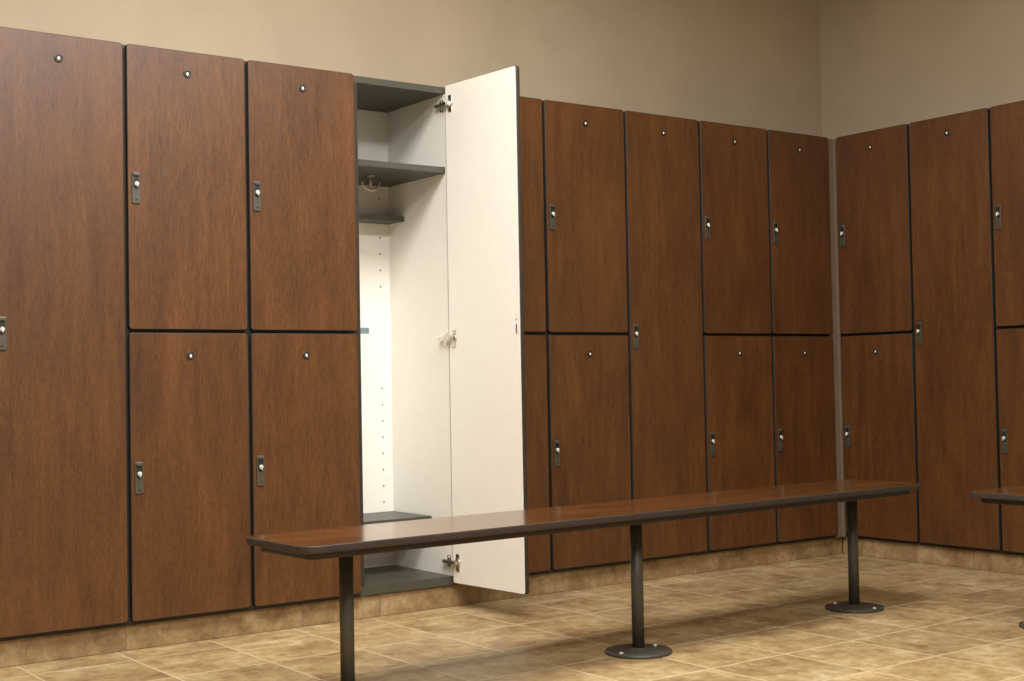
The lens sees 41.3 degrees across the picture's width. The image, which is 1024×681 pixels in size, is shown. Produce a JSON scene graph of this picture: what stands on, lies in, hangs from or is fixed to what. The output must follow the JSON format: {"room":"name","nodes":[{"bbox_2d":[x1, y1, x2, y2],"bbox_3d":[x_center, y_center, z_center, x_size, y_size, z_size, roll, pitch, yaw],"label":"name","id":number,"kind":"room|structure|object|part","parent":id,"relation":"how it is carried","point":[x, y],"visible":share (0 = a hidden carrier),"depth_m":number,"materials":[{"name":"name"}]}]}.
{"room":"changing room","nodes":[
{"label":"changing room","id":0,"kind":"room"},
{"bbox_2d":[0,0,821,136],"bbox_3d":[-1.843,-0.546,4.405,8.575,3.250,0.100,0,-2,-36],"label":"wall","id":1,"kind":"structure","parent":0,"point":[748,63],"depth_m":5.79,"materials":[{"name":"beige paint"}]},
{"bbox_2d":[0,537,841,667],"bbox_3d":[-0.141,0.933,5.246,3.749,0.079,0.438,0,-2,-36],"label":"baseboard","id":2,"kind":"structure","parent":1,"relation":"attached to","point":[24,651],"depth_m":4.70,"materials":[{"name":"tile"}]},
{"bbox_2d":[0,27,127,640],"bbox_3d":[-1.484,-0.017,4.261,0.410,1.812,0.450,0,-2,-36],"label":"locker","id":3,"kind":"object","parent":2,"relation":"on","point":[64,551],"visible":1,"depth_m":4.09,"materials":[{"name":"laminate"}]},
{"bbox_3d":[-1.498,-0.021,3.985,0.027,0.099,0.009,0,-2,-36],"label":"latch plate","id":4,"kind":"part","parent":3,"relation":"part of","materials":[{"name":"grey metal"}]},
{"bbox_2d":[122,44,250,624],"bbox_3d":[-1.151,-0.016,4.503,0.410,1.812,0.450,0,-2,-36],"label":"locker","id":5,"kind":"object","parent":2,"relation":"on","point":[186,320],"visible":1,"depth_m":4.33,"materials":[{"name":"laminate"}]},
{"bbox_3d":[-1.174,-0.478,4.240,0.027,0.099,0.009,0,-2,-36],"label":"latch plate","id":6,"kind":"part","parent":5,"relation":"part of","materials":[{"name":"grey metal"}]},
{"bbox_3d":[-1.157,0.427,4.214,0.027,0.099,0.009,0,-2,-36],"label":"latch plate","id":7,"kind":"part","parent":5,"relation":"part of","materials":[{"name":"grey metal"}]},
{"bbox_3d":[-1.041,-0.481,4.353,0.399,0.895,0.017,0,-2,-36],"label":"door","id":8,"kind":"part","parent":5,"relation":"part of","materials":[{"name":"laminate"}]},
{"bbox_3d":[-1.024,0.423,4.327,0.399,0.895,0.017,0,-2,-36],"label":"door","id":9,"kind":"part","parent":5,"relation":"part of","materials":[{"name":"laminate"}]},
{"bbox_2d":[244,60,360,609],"bbox_3d":[-0.818,-0.015,4.745,0.410,1.812,0.450,0,-2,-36],"label":"locker","id":10,"kind":"object","parent":2,"relation":"on","point":[304,470],"visible":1,"depth_m":4.57,"materials":[{"name":"laminate"}]},
{"bbox_3d":[-0.841,-0.477,4.482,0.027,0.099,0.009,0,-2,-36],"label":"latch plate","id":11,"kind":"part","parent":10,"relation":"part of","materials":[{"name":"grey metal"}]},
{"bbox_3d":[-0.824,0.427,4.456,0.027,0.099,0.009,0,-2,-36],"label":"latch plate","id":12,"kind":"part","parent":10,"relation":"part of","materials":[{"name":"grey metal"}]},
{"bbox_3d":[-0.708,-0.481,4.595,0.399,0.895,0.017,0,-2,-36],"label":"door","id":13,"kind":"part","parent":10,"relation":"part of","materials":[{"name":"laminate"}]},
{"bbox_3d":[-0.692,0.424,4.569,0.399,0.895,0.017,0,-2,-36],"label":"door","id":14,"kind":"part","parent":10,"relation":"part of","materials":[{"name":"laminate"}]},
{"bbox_2d":[353,65,528,595],"bbox_3d":[-0.365,-0.024,4.845,0.438,1.817,0.823,0,-2,-36],"label":"locker","id":15,"kind":"object","parent":2,"relation":"on","point":[440,330],"visible":0.84,"depth_m":4.93,"materials":[{"name":"white plastic"}]},
{"bbox_3d":[-0.655,-0.018,4.885,0.016,1.755,0.415,0,-2,-36],"label":"panel","id":16,"kind":"part","parent":15,"relation":"part of","materials":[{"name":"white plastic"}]},
{"bbox_3d":[-0.621,-0.010,5.162,0.366,1.758,0.009,0,-2,-36],"label":"panel","id":17,"kind":"part","parent":15,"relation":"part of","materials":[{"name":"white plastic"}]},
{"bbox_2d":[359,214,403,224],"bbox_3d":[-0.593,-0.462,5.125,0.365,0.018,0.114,0,-2,-36],"label":"shelf","id":18,"kind":"object","parent":15,"relation":"attached to","point":[364,219],"depth_m":5.17,"materials":[{"name":"grey laminate"}]},
{"bbox_2d":[363,511,431,524],"bbox_3d":[-0.524,0.665,5.027,0.365,0.022,0.276,0,-2,-36],"label":"shelf","id":19,"kind":"object","parent":15,"relation":"attached to","point":[369,517],"depth_m":5.03,"materials":[{"name":"grey laminate"}]},
{"bbox_3d":[-0.513,-0.907,5.027,0.410,0.024,0.415,0,-2,-36],"label":"panel","id":20,"kind":"part","parent":15,"relation":"part of","materials":[{"name":"grey plastic"}]},
{"bbox_2d":[358,159,444,186],"bbox_3d":[-0.510,-0.615,5.012,0.365,0.023,0.404,0,-2,-36],"label":"shelf","id":21,"kind":"object","parent":15,"relation":"attached to","point":[390,174],"depth_m":4.96,"materials":[{"name":"grey laminate"}]},
{"bbox_3d":[-0.480,0.875,4.975,0.410,0.032,0.415,0,-2,-36],"label":"panel","id":22,"kind":"part","parent":15,"relation":"part of","materials":[{"name":"grey plastic"}]},
{"bbox_3d":[-0.342,-0.017,5.113,0.028,1.755,0.415,0,-2,-36],"label":"panel","id":23,"kind":"part","parent":15,"relation":"part of","materials":[{"name":"white plastic"}]},
{"bbox_3d":[-0.093,-0.034,4.780,0.017,1.809,0.399,0,-2,-40],"label":"door","id":24,"kind":"part","parent":15,"relation":"part of","materials":[{"name":"laminate"}]},
{"bbox_2d":[520,96,550,574],"bbox_3d":[-0.153,-0.014,5.229,0.410,1.812,0.450,0,-2,-36],"label":"locker","id":25,"kind":"object","parent":2,"relation":"on","point":[539,557],"visible":0.1,"depth_m":5.15,"materials":[{"name":"laminate"}]},
{"bbox_3d":[-0.043,-0.479,5.079,0.399,0.895,0.017,0,-2,-36],"label":"door","id":26,"kind":"part","parent":25,"relation":"part of","materials":[{"name":"laminate"}]},
{"bbox_3d":[-0.027,0.425,5.053,0.399,0.895,0.017,0,-2,-36],"label":"door","id":27,"kind":"part","parent":25,"relation":"part of","materials":[{"name":"laminate"}]},
{"bbox_2d":[541,100,630,572],"bbox_3d":[0.179,-0.013,5.471,0.410,1.812,0.450,0,-2,-36],"label":"locker","id":28,"kind":"object","parent":2,"relation":"on","point":[584,170],"visible":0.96,"depth_m":5.29,"materials":[{"name":"laminate"}]},
{"bbox_3d":[0.157,-0.474,5.208,0.027,0.099,0.009,0,-2,-36],"label":"latch plate","id":29,"kind":"part","parent":28,"relation":"part of","materials":[{"name":"grey metal"}]},
{"bbox_3d":[0.173,0.430,5.182,0.027,0.099,0.009,0,-2,-36],"label":"latch plate","id":30,"kind":"part","parent":28,"relation":"part of","materials":[{"name":"grey metal"}]},
{"bbox_3d":[0.289,-0.478,5.321,0.399,0.895,0.017,0,-2,-36],"label":"door","id":31,"kind":"part","parent":28,"relation":"part of","materials":[{"name":"laminate"}]},
{"bbox_3d":[0.306,0.426,5.295,0.399,0.895,0.017,0,-2,-36],"label":"door","id":32,"kind":"part","parent":28,"relation":"part of","materials":[{"name":"laminate"}]},
{"bbox_2d":[623,111,707,560],"bbox_3d":[0.512,-0.012,5.713,0.410,1.812,0.450,0,-2,-36],"label":"locker","id":33,"kind":"object","parent":2,"relation":"on","point":[665,332],"visible":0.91,"depth_m":5.54,"materials":[{"name":"laminate"}]},
{"bbox_3d":[0.498,-0.016,5.437,0.027,0.099,0.009,0,-2,-36],"label":"latch plate","id":34,"kind":"part","parent":33,"relation":"part of","materials":[{"name":"grey metal"}]},
{"bbox_2d":[698,121,775,552],"bbox_3d":[0.845,-0.011,5.955,0.410,1.812,0.450,0,-2,-36],"label":"locker","id":35,"kind":"object","parent":2,"relation":"on","point":[733,176],"visible":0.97,"depth_m":5.78,"materials":[{"name":"laminate"}]},
{"bbox_3d":[0.822,-0.473,5.692,0.027,0.099,0.009,0,-2,-36],"label":"latch plate","id":36,"kind":"part","parent":35,"relation":"part of","materials":[{"name":"grey metal"}]},
{"bbox_3d":[0.839,0.432,5.666,0.027,0.099,0.009,0,-2,-36],"label":"latch plate","id":37,"kind":"part","parent":35,"relation":"part of","materials":[{"name":"grey metal"}]},
{"bbox_3d":[0.955,-0.476,5.805,0.399,0.895,0.017,0,-2,-36],"label":"door","id":38,"kind":"part","parent":35,"relation":"part of","materials":[{"name":"laminate"}]},
{"bbox_3d":[0.971,0.428,5.779,0.399,0.895,0.017,0,-2,-36],"label":"door","id":39,"kind":"part","parent":35,"relation":"part of","materials":[{"name":"laminate"}]},
{"bbox_2d":[766,130,837,544],"bbox_3d":[1.173,-0.010,6.193,0.399,1.812,0.450,0,-2,-36],"label":"locker","id":40,"kind":"object","parent":2,"relation":"on","point":[797,164],"visible":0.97,"depth_m":6.02,"materials":[{"name":"laminate"}]},
{"bbox_3d":[1.154,-0.472,5.934,0.027,0.099,0.009,0,-2,-36],"label":"latch plate","id":41,"kind":"part","parent":40,"relation":"part of","materials":[{"name":"grey metal"}]},
{"bbox_3d":[1.171,0.433,5.908,0.027,0.099,0.009,0,-2,-36],"label":"latch plate","id":42,"kind":"part","parent":40,"relation":"part of","materials":[{"name":"grey metal"}]},
{"bbox_3d":[1.283,-0.475,6.044,0.388,0.895,0.017,0,-2,-36],"label":"door","id":43,"kind":"part","parent":40,"relation":"part of","materials":[{"name":"laminate"}]},
{"bbox_3d":[1.299,0.429,6.018,0.388,0.895,0.017,0,-2,-36],"label":"door","id":44,"kind":"part","parent":40,"relation":"part of","materials":[{"name":"laminate"}]},
{"bbox_2d":[828,139,845,536],"bbox_3d":[1.462,-0.015,6.160,0.055,1.807,0.034,0,-2,-36],"label":"trim","id":45,"kind":"structure","parent":1,"relation":"attached to","point":[836,335],"depth_m":6.16,"materials":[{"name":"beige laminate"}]},
{"bbox_2d":[0,539,1023,680],"bbox_3d":[0.588,0.889,1.059,8.375,0.100,8.070,0,-2,-36],"label":"floor","id":46,"kind":"structure","parent":0,"point":[764,622],"depth_m":4.25,"materials":[{"name":"tile"}]},
{"bbox_2d":[246,479,920,680],"bbox_3d":[0.378,0.715,4.095,2.459,0.431,0.335,0,-2,-38],"label":"bench","id":47,"kind":"object","parent":46,"relation":"on","point":[343,543],"visible":1,"depth_m":3.90,"materials":[{"name":"laminate"}]},
{"bbox_3d":[-0.421,0.725,3.466,0.116,0.386,0.116,0,-2,-38],"label":"leg","id":48,"kind":"part","parent":47,"relation":"part of","materials":[{"name":"metal"}]},
{"bbox_3d":[0.375,0.509,4.101,2.459,0.019,0.335,0,-2,-38],"label":"seat","id":49,"kind":"part","parent":47,"relation":"part of","materials":[{"name":"laminate"}]},
{"bbox_3d":[0.373,0.727,4.044,0.116,0.386,0.116,0,-2,-38],"label":"leg","id":50,"kind":"part","parent":47,"relation":"part of","materials":[{"name":"metal"}]},
{"bbox_3d":[0.377,0.921,4.038,0.200,0.016,0.200,0,-2,-38],"label":"plate","id":51,"kind":"part","parent":47,"relation":"part of","materials":[{"name":"metal"}]},
{"bbox_3d":[1.189,0.732,4.731,0.116,0.386,0.116,0,-2,-38],"label":"leg","id":52,"kind":"part","parent":47,"relation":"part of","materials":[{"name":"metal"}]},
{"bbox_3d":[1.192,0.925,4.725,0.200,0.016,0.200,0,-2,-38],"label":"plate","id":53,"kind":"part","parent":47,"relation":"part of","materials":[{"name":"metal"}]},
{"bbox_2d":[970,486,1023,628],"bbox_3d":[2.246,0.666,3.589,0.335,0.431,2.200,0,-2,-36],"label":"bench","id":54,"kind":"object","parent":46,"relation":"on","point":[1014,495],"visible":1,"depth_m":4.32,"materials":[{"name":"laminate"}]},
{"bbox_3d":[2.242,0.460,3.595,0.335,0.019,2.200,0,-2,-36],"label":"seat","id":55,"kind":"part","parent":54,"relation":"part of","materials":[{"name":"laminate"}]},
{"bbox_3d":[1.718,0.904,4.314,0.200,0.016,0.200,0,-2,-36],"label":"plate","id":56,"kind":"part","parent":54,"relation":"part of","materials":[{"name":"metal"}]},
{"bbox_2d":[819,0,1023,538],"bbox_3d":[3.986,-0.676,3.597,0.100,3.250,8.070,0,-2,-36],"label":"wall","id":57,"kind":"structure","parent":0,"point":[884,63],"depth_m":6.38,"materials":[{"name":"beige paint"}]},
{"bbox_2d":[843,536,1023,574],"bbox_3d":[2.046,0.909,5.798,0.437,0.079,1.242,0,-2,-36],"label":"baseboard","id":58,"kind":"structure","parent":57,"relation":"attached to","point":[954,557],"depth_m":5.74,"materials":[{"name":"tile"}]},
{"bbox_2d":[836,124,921,544],"bbox_3d":[1.773,-0.024,6.110,0.450,1.812,0.400,0,-2,-36],"label":"locker","id":59,"kind":"object","parent":58,"relation":"on","point":[874,195],"visible":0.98,"depth_m":5.97,"materials":[{"name":"laminate"}]},
{"bbox_3d":[1.492,-0.472,6.133,0.009,0.099,0.027,0,-2,-36],"label":"latch plate","id":60,"kind":"part","parent":59,"relation":"part of","materials":[{"name":"grey metal"}]},
{"bbox_3d":[1.509,0.432,6.107,0.009,0.099,0.027,0,-2,-36],"label":"latch plate","id":61,"kind":"part","parent":59,"relation":"part of","materials":[{"name":"grey metal"}]},
{"bbox_3d":[1.601,-0.482,6.005,0.017,0.895,0.389,0,-2,-36],"label":"door","id":62,"kind":"part","parent":59,"relation":"part of","materials":[{"name":"laminate"}]},
{"bbox_3d":[1.618,0.422,5.979,0.017,0.895,0.389,0,-2,-36],"label":"door","id":63,"kind":"part","parent":59,"relation":"part of","materials":[{"name":"laminate"}]},
{"bbox_2d":[909,108,1003,552],"bbox_3d":[2.008,-0.037,5.786,0.450,1.812,0.400,0,-2,-36],"label":"locker","id":64,"kind":"object","parent":58,"relation":"on","point":[958,447],"visible":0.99,"depth_m":5.65,"materials":[{"name":"laminate"}]},
{"bbox_3d":[1.736,-0.028,5.796,0.009,0.099,0.027,0,-2,-36],"label":"latch plate","id":65,"kind":"part","parent":64,"relation":"part of","materials":[{"name":"grey metal"}]},
{"bbox_2d":[990,100,1023,554],"bbox_3d":[2.244,-0.051,5.462,0.450,1.812,0.400,0,-2,-36],"label":"locker","id":66,"kind":"object","parent":58,"relation":"on","point":[1006,120],"visible":1,"depth_m":5.44,"materials":[{"name":"laminate"}]},
{"bbox_3d":[1.963,-0.500,5.485,0.009,0.099,0.027,0,-2,-36],"label":"latch plate","id":67,"kind":"part","parent":66,"relation":"part of","materials":[{"name":"grey metal"}]},
{"bbox_3d":[1.980,0.405,5.459,0.009,0.099,0.027,0,-2,-36],"label":"latch plate","id":68,"kind":"part","parent":66,"relation":"part of","materials":[{"name":"grey metal"}]},
{"bbox_3d":[2.073,-0.510,5.357,0.017,0.895,0.389,0,-2,-36],"label":"door","id":69,"kind":"part","parent":66,"relation":"part of","materials":[{"name":"laminate"}]},
{"bbox_3d":[2.089,0.395,5.331,0.017,0.895,0.389,0,-2,-36],"label":"door","id":70,"kind":"part","parent":66,"relation":"part of","materials":[{"name":"laminate"}]}
]}

